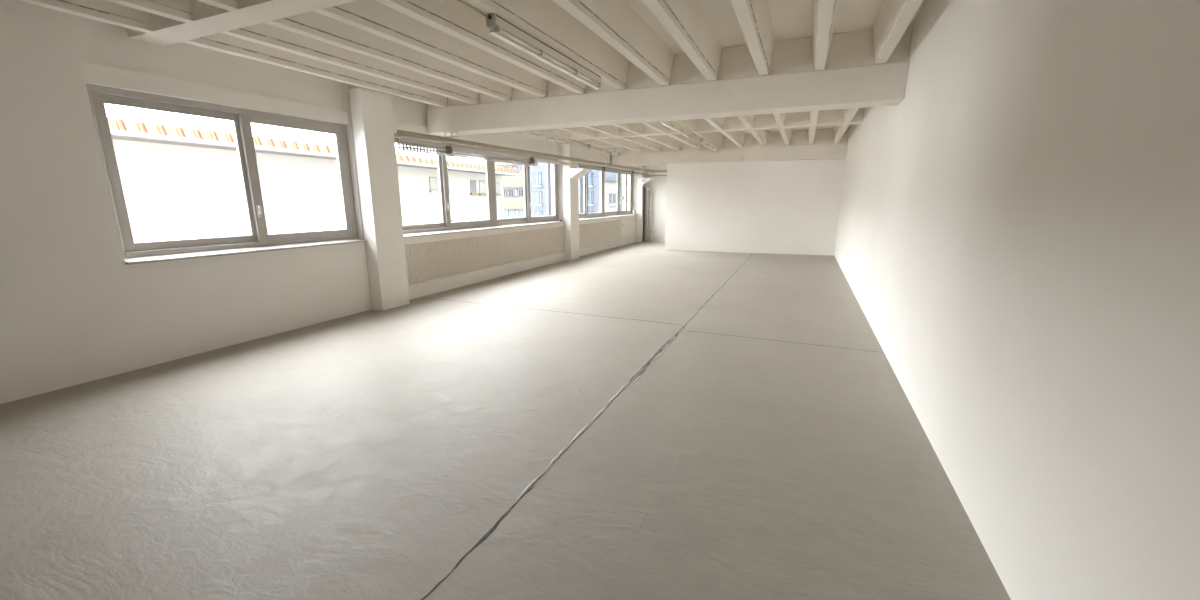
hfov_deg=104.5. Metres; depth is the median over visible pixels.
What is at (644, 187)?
channel
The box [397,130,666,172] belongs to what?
pipe
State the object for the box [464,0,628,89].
ceiling beam
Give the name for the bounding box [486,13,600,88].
lamp
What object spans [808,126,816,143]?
beam
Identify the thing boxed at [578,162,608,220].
window
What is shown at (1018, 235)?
wall
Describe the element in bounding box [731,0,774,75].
beam
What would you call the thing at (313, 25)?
beam
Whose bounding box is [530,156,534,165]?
clamp
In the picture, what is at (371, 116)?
column
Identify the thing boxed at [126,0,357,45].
beam
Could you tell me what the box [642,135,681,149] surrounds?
beam
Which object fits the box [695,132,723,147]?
beam
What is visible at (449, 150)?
clamp
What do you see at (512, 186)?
house
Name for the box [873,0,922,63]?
beam
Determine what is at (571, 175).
pillar
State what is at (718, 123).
beam
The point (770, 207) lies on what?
wall
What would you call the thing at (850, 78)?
beam
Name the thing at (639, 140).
beam
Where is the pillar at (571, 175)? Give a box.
[561,140,590,260]
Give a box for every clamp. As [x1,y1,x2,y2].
[446,144,453,156]
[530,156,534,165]
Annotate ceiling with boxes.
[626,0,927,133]
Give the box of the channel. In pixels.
[643,187,645,241]
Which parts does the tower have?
pane, pane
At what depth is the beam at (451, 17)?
4.03 m
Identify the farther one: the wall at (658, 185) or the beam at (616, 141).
the wall at (658, 185)
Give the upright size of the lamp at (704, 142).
0.128 m
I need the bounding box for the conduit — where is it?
[456,0,487,16]
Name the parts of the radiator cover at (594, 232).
ribbed panel, rail, rail, flat panel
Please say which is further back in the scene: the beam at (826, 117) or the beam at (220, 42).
the beam at (826, 117)
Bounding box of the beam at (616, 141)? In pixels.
[596,138,642,151]
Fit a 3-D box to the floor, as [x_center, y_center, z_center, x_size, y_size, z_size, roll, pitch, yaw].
[0.414,0.003,7.315,6.810,0.126,18.850,5,13,23]
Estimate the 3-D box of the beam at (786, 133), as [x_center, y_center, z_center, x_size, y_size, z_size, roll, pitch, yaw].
[4.231,-3.885,10.600,0.201,0.359,3.230,5,13,23]
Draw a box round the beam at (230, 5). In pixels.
[197,0,237,10]
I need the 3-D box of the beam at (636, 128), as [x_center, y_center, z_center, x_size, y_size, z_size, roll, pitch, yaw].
[0.110,-3.388,8.335,0.201,0.359,3.835,5,13,23]
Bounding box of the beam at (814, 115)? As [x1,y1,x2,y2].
[810,111,818,124]
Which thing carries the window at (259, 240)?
in the wall at (73, 312)
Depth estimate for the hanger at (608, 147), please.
12.44 m
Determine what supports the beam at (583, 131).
attached to the ceiling
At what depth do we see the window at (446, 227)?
7.82 m
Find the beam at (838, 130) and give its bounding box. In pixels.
[833,125,848,142]
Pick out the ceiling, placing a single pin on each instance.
(791, 19)
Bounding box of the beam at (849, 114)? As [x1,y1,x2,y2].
[844,108,858,122]
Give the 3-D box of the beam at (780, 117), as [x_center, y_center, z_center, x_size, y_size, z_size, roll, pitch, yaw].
[2.739,-3.150,7.225,0.201,0.358,3.835,5,13,23]
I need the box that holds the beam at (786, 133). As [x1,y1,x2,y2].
[779,128,791,144]
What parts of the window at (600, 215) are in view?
sash, sill, sash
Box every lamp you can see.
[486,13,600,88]
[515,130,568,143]
[587,144,619,155]
[660,121,691,137]
[700,138,718,151]
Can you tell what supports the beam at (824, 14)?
attached to the ceiling
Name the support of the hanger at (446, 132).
hanging from the wall at (73, 312)
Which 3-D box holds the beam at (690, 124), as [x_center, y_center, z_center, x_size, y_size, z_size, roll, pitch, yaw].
[1.162,-3.293,7.891,0.201,0.359,3.835,5,13,23]
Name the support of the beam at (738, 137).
attached to the ceiling
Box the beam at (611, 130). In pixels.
[586,125,617,135]
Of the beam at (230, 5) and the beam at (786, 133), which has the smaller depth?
the beam at (230, 5)
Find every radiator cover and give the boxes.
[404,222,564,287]
[579,215,636,248]
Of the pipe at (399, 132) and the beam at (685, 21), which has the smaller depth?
the beam at (685, 21)
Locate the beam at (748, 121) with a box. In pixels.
[737,115,754,128]
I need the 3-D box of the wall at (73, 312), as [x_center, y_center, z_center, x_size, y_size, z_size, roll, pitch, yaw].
[-2.446,-1.880,8.169,0.303,3.210,18.650,5,13,23]
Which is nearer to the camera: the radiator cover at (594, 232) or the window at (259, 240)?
the window at (259, 240)
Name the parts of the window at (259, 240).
sash, sill, handle, sash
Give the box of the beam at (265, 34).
[218,23,478,103]
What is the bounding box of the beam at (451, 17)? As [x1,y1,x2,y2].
[375,0,584,93]
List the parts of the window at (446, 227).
sash, sill, sash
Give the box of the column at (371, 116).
[347,88,409,310]
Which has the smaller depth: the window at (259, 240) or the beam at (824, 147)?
the window at (259, 240)
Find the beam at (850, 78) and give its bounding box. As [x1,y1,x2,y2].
[427,24,912,135]
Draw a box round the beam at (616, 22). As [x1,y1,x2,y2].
[553,0,673,85]
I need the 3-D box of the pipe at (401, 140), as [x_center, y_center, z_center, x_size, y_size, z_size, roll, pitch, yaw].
[-1.603,-2.657,8.613,0.090,0.095,5.184,6,14,25]
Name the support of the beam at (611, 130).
attached to the ceiling
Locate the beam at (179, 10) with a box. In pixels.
[106,0,192,22]
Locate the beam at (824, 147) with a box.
[612,128,848,165]
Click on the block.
(622, 175)
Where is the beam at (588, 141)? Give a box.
[575,139,624,151]
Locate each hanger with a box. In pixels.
[445,132,458,137]
[608,147,617,163]
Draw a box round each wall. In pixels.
[0,0,636,403]
[627,159,833,241]
[665,159,844,255]
[834,0,1199,599]
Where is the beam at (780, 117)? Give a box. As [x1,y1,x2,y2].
[773,113,786,126]
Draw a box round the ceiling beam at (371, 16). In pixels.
[311,0,547,97]
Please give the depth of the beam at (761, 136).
11.01 m
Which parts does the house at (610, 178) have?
pane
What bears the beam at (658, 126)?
attached to the ceiling
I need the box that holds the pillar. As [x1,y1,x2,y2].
[636,165,654,241]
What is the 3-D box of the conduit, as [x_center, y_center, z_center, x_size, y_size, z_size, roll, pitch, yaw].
[-1.376,-1.888,2.329,0.024,0.026,2.626,5,13,23]
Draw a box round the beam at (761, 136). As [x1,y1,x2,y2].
[749,129,768,145]
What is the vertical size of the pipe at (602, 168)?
0.092 m
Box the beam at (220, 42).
[180,33,446,106]
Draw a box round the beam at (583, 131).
[558,127,594,137]
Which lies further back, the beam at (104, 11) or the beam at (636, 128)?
the beam at (636, 128)
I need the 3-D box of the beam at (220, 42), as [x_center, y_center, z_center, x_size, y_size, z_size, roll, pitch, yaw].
[-3.010,-2.770,5.509,0.201,0.359,3.300,5,13,23]
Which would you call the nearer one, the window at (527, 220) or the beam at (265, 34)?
the beam at (265, 34)
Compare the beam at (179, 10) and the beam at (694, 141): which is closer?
the beam at (179, 10)
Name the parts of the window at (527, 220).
sash, sill, sash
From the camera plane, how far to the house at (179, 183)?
14.63 m
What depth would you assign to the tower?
37.74 m
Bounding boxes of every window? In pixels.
[86,83,366,264]
[394,133,501,237]
[491,149,563,227]
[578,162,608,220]
[604,167,636,217]
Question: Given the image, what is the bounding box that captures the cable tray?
[397,143,537,165]
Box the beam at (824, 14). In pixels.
[812,0,837,70]
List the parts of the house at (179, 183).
pane, pane, pane, pane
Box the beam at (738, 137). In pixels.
[721,131,745,146]
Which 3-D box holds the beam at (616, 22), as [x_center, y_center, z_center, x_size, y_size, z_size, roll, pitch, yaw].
[0.144,-2.485,4.177,0.201,0.359,3.300,5,13,23]
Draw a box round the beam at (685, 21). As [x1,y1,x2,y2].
[642,0,722,80]
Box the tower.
[529,162,599,216]
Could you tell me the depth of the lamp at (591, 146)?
12.50 m
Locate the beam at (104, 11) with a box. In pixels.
[17,0,152,32]
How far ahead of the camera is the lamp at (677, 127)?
8.61 m
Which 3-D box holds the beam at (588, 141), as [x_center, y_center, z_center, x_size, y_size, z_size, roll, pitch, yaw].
[0.025,-4.267,12.376,0.201,0.358,3.230,5,13,23]
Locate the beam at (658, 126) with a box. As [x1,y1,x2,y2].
[642,121,668,132]
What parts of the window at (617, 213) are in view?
sash, sill, sash, sash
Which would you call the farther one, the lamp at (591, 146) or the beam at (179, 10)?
the lamp at (591, 146)
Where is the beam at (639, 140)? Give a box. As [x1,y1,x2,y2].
[619,136,661,150]
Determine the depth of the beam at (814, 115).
8.05 m
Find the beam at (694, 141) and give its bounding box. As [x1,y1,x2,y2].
[668,134,701,148]
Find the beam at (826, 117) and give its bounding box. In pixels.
[571,108,864,139]
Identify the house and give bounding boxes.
[107,117,517,242]
[494,159,524,217]
[599,171,616,211]
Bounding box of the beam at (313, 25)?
[262,11,511,100]
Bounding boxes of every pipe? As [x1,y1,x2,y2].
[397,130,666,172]
[399,138,580,167]
[581,165,666,175]
[641,179,651,241]
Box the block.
[620,174,627,210]
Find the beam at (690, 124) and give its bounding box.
[675,119,696,131]
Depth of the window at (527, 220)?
10.09 m
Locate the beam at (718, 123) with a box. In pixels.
[704,117,724,129]
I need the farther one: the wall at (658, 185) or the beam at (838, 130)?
the wall at (658, 185)
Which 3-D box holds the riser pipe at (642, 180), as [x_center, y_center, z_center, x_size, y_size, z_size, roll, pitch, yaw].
[1.613,-3.111,16.290,0.418,2.157,0.228,-3,13,-12]
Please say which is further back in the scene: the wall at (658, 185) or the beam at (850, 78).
the wall at (658, 185)
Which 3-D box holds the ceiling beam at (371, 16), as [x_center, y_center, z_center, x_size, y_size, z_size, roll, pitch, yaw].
[-1.433,-2.627,4.843,0.201,0.359,3.300,5,13,23]
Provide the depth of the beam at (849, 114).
7.88 m
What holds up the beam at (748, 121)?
attached to the ceiling
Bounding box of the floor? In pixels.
[0,242,1010,599]
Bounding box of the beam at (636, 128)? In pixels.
[613,123,643,134]

